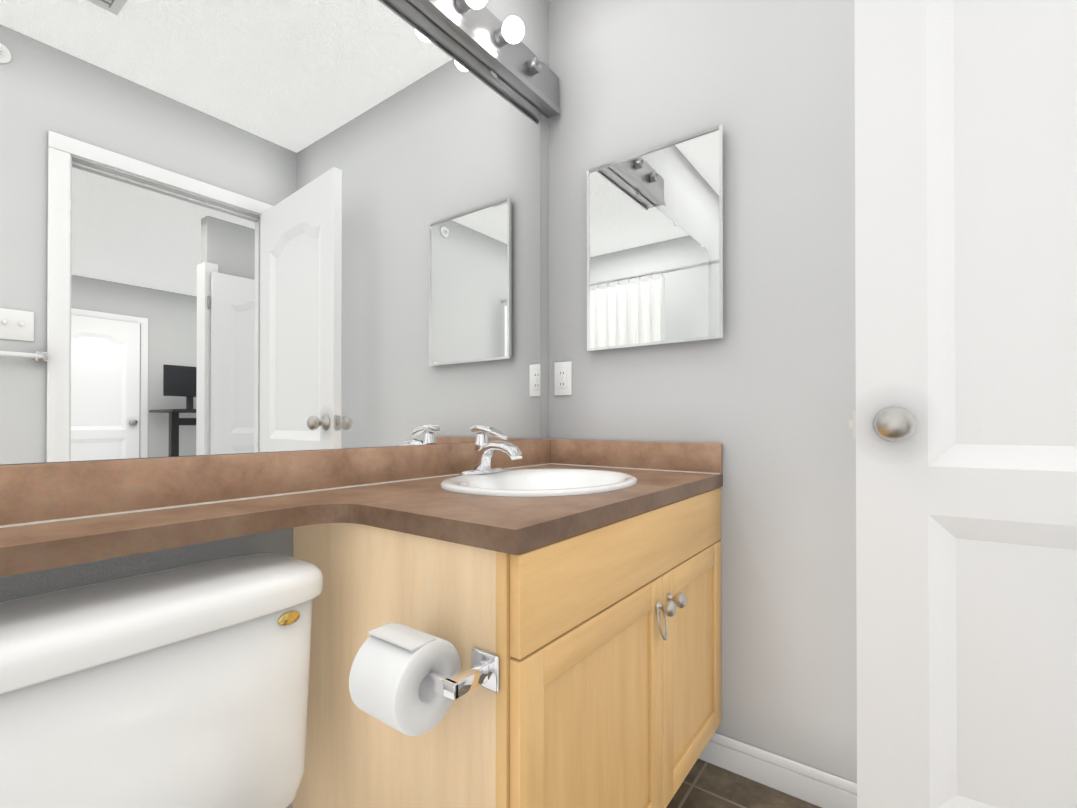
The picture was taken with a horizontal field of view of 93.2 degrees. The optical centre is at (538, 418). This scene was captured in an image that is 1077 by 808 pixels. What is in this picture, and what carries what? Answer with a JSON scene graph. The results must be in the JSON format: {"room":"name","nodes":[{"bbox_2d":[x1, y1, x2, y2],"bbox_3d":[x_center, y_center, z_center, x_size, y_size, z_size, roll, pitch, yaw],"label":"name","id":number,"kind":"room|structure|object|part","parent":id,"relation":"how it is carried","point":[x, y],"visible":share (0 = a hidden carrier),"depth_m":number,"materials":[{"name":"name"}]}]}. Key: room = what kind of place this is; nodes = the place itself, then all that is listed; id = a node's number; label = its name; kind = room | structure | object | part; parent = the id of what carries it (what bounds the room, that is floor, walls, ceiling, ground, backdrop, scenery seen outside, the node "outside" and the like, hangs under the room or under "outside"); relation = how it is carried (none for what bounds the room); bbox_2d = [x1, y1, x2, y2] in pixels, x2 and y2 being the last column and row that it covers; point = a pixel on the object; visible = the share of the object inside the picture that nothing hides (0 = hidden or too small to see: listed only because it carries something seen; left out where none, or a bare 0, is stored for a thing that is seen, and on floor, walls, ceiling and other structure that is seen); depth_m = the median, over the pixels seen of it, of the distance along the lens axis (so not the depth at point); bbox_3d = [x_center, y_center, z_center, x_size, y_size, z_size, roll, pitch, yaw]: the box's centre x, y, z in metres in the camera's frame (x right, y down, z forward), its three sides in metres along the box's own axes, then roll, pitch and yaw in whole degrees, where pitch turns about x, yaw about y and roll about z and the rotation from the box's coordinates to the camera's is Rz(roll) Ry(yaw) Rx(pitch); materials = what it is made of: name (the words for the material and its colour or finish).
{"room":"bathroom","nodes":[
{"label":"bathroom","id":0,"kind":"room"},
{"bbox_2d":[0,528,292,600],"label":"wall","id":1,"kind":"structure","parent":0,"point":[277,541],"depth_m":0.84,"materials":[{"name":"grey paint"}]},
{"bbox_2d":[484,0,548,67],"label":"wall","id":2,"kind":"structure","parent":0,"point":[532,16],"depth_m":1.71,"materials":[{"name":"grey paint"}]},
{"bbox_2d":[405,0,559,117],"bbox_3d":[-0.194,-1.110,1.361,0.135,0.131,0.938,0,0,37],"label":"light bar","id":3,"kind":"object","parent":2,"relation":"attached to","point":[479,31],"visible":1,"depth_m":1.47,"materials":[{"name":"grey metal"}]},
{"bbox_2d":[456,0,471,12],"bbox_3d":[-0.196,-1.119,1.363,0.030,0.043,0.043,0,0,37],"label":"socket","id":4,"kind":"object","parent":3,"relation":"attached to","point":[462,6],"depth_m":1.36,"materials":[{"name":"grey metal"}]},
{"bbox_3d":[-0.165,-1.119,1.340,0.064,0.064,0.064,0,0,37],"label":"bulb","id":5,"kind":"part","parent":3,"relation":"part of","materials":[{"name":"white glass"}]},
{"bbox_2d":[494,27,508,46],"bbox_3d":[-0.104,-1.119,1.488,0.030,0.043,0.043,0,0,37],"label":"socket","id":6,"kind":"object","parent":3,"relation":"attached to","point":[501,39],"depth_m":1.48,"materials":[{"name":"grey metal"}]},
{"bbox_3d":[-0.072,-1.119,1.465,0.064,0.064,0.064,0,0,37],"label":"bulb","id":7,"kind":"part","parent":3,"relation":"part of","materials":[{"name":"white glass"}]},
{"bbox_2d":[527,57,541,75],"bbox_3d":[-0.011,-1.118,1.613,0.030,0.043,0.043,0,0,37],"label":"socket","id":8,"kind":"object","parent":3,"relation":"attached to","point":[534,65],"depth_m":1.61,"materials":[{"name":"grey metal"}]},
{"bbox_2d":[535,112,548,439],"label":"wall","id":9,"kind":"structure","parent":0,"point":[544,121],"depth_m":1.76,"materials":[{"name":"grey paint"}]},
{"bbox_2d":[0,0,539,464],"bbox_3d":[-0.496,-0.492,1.059,0.005,1.115,1.680,0,0,37],"label":"mirror","id":10,"kind":"object","parent":9,"relation":"attached to","point":[240,226],"visible":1,"depth_m":0.99,"materials":[{"name":"clear glass"}]},
{"bbox_2d":[0,439,550,525],"bbox_3d":[-0.472,0.109,1.075,0.019,0.085,1.738,0,0,37],"label":"backsplash","id":11,"kind":"structure","parent":9,"relation":"attached to","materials":[{"name":"laminate"}]},
{"bbox_2d":[549,0,856,782],"bbox_3d":[0.803,-0.253,1.284,1.825,2.440,0.110,0,0,37],"label":"wall","id":12,"kind":"structure","parent":0,"point":[763,391],"depth_m":1.37,"materials":[{"name":"grey paint"}]},
{"bbox_2d":[554,361,571,395],"bbox_3d":[0.083,-0.138,1.743,0.070,0.115,0.009,0,0,37],"label":"outlet","id":13,"kind":"object","parent":12,"relation":"attached to","point":[562,378],"visible":1,"depth_m":1.74,"materials":[{"name":"white plastic"}]},
{"bbox_2d":[551,439,722,473],"bbox_3d":[0.279,0.112,1.588,0.576,0.085,0.019,0,0,37],"label":"backsplash","id":14,"kind":"structure","parent":12,"relation":"attached to","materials":[{"name":"laminate"}]},
{"bbox_2d":[587,124,723,350],"bbox_3d":[0.340,-0.517,1.542,0.435,0.590,0.027,0,0,37],"label":"medicine cabinet mirror","id":15,"kind":"object","parent":12,"relation":"attached to","point":[654,245],"visible":0.9,"depth_m":1.52,"materials":[{"name":"silver mirror"}]},
{"bbox_2d":[698,733,856,807],"bbox_3d":[0.923,0.923,1.112,1.215,0.085,0.013,0,0,37],"label":"baseboard","id":16,"kind":"structure","parent":12,"relation":"attached to","point":[799,786],"depth_m":1.32,"materials":[{"name":"white wood"}]},
{"bbox_2d":[849,0,1076,807],"bbox_3d":[0.952,-0.055,0.813,0.781,2.015,0.191,0,0,37],"label":"bathroom door","id":17,"kind":"structure","parent":12,"relation":"in","point":[963,423],"depth_m":0.94,"materials":[{"name":"white wood"}]},
{"bbox_3d":[0.666,0.010,0.956,0.068,0.066,0.080,0,0,37],"label":"knob","id":18,"kind":"part","parent":17,"relation":"part of","materials":[{"name":"silver metal"}]},
{"bbox_2d":[666,759,821,807],"bbox_3d":[-0.055,0.986,0.258,1.880,0.050,2.770,0,0,37],"label":"floor","id":19,"kind":"structure","parent":0,"point":[704,784],"depth_m":1.31,"materials":[{"name":"tile"}]},
{"bbox_2d":[0,552,322,807],"bbox_3d":[-0.384,0.601,0.576,0.731,0.723,0.513,0,0,37],"label":"toilet","id":20,"kind":"object","parent":19,"relation":"on","point":[185,686],"visible":1,"depth_m":0.69,"materials":[{"name":"ceramic"}]},
{"bbox_3d":[-0.585,0.271,0.730,0.225,0.060,0.509,0,0,37],"label":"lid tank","id":21,"kind":"part","parent":20,"relation":"part of","materials":[{"name":"ceramic"}]},
{"bbox_2d":[293,480,722,807],"bbox_3d":[-0.019,0.576,1.170,0.630,0.780,1.041,0,0,37],"label":"bathroom vanity","id":22,"kind":"object","parent":19,"relation":"on","point":[520,624],"depth_m":0.85,"materials":[{"name":"maple wood"},{"name":"laminate"},{"name":"porcelain"}]},
{"bbox_2d":[0,464,722,627],"bbox_3d":[-0.240,0.167,0.903,0.595,0.034,1.738,0,0,37],"label":"countertop","id":23,"kind":"structure","parent":22,"relation":"on","point":[381,541],"depth_m":0.84,"materials":[{"name":"brown laminate"}]},
{"bbox_2d":[452,424,527,471],"bbox_3d":[-0.112,0.077,1.320,0.161,0.128,0.156,0,0,37],"label":"faucet","id":24,"kind":"object","parent":23,"relation":"on","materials":[{"name":"silver metal"}]},
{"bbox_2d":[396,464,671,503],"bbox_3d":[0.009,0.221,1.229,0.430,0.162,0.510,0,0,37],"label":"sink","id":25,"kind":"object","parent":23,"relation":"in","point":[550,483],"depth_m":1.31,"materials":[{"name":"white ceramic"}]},
{"bbox_3d":[-0.172,0.357,0.713,0.161,0.022,0.008,0,0,37],"label":"arm","id":26,"kind":"part","parent":22,"relation":"part of"},
{"bbox_3d":[-0.098,0.356,0.695,0.022,0.022,0.065,0,0,37],"label":"post","id":27,"kind":"part","parent":22,"relation":"part of","materials":[{"name":"silver metal"}]},
{"bbox_3d":[-0.076,0.357,0.724,0.052,0.052,0.008,0,0,37],"label":"plate","id":28,"kind":"part","parent":22,"relation":"part of","materials":[{"name":"silver metal"}]},
{"bbox_3d":[0.113,0.365,0.902,0.019,0.056,0.380,0,0,37],"label":"door rail","id":29,"kind":"part","parent":22,"relation":"part of","materials":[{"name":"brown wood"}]},
{"bbox_3d":[0.112,0.590,0.902,0.007,0.399,0.384,0,0,37],"label":"door panel","id":30,"kind":"part","parent":22,"relation":"part of","materials":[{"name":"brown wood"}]},
{"bbox_3d":[0.113,0.816,0.899,0.019,0.056,0.380,0,0,37],"label":"door rail","id":31,"kind":"part","parent":22,"relation":"part of","materials":[{"name":"brown wood"}]},
{"bbox_3d":[0.266,0.393,1.059,0.039,0.033,0.033,0,0,37],"label":"knob","id":32,"kind":"part","parent":22,"relation":"part of","materials":[{"name":"silver metal"}]},
{"bbox_3d":[0.302,0.393,1.107,0.039,0.033,0.033,0,0,37],"label":"knob","id":33,"kind":"part","parent":22,"relation":"part of","materials":[{"name":"silver metal"}]},
{"bbox_3d":[0.381,0.592,1.266,0.007,0.399,0.300,0,0,37],"label":"door panel","id":34,"kind":"part","parent":22,"relation":"part of","materials":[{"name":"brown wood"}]},
{"bbox_3d":[0.383,0.367,1.266,0.019,0.056,0.296,0,0,37],"label":"door rail","id":35,"kind":"part","parent":22,"relation":"part of","materials":[{"name":"brown wood"}]},
{"bbox_3d":[0.383,0.818,1.263,0.019,0.056,0.296,0,0,37],"label":"door rail","id":36,"kind":"part","parent":22,"relation":"part of","materials":[{"name":"brown wood"}]}
]}

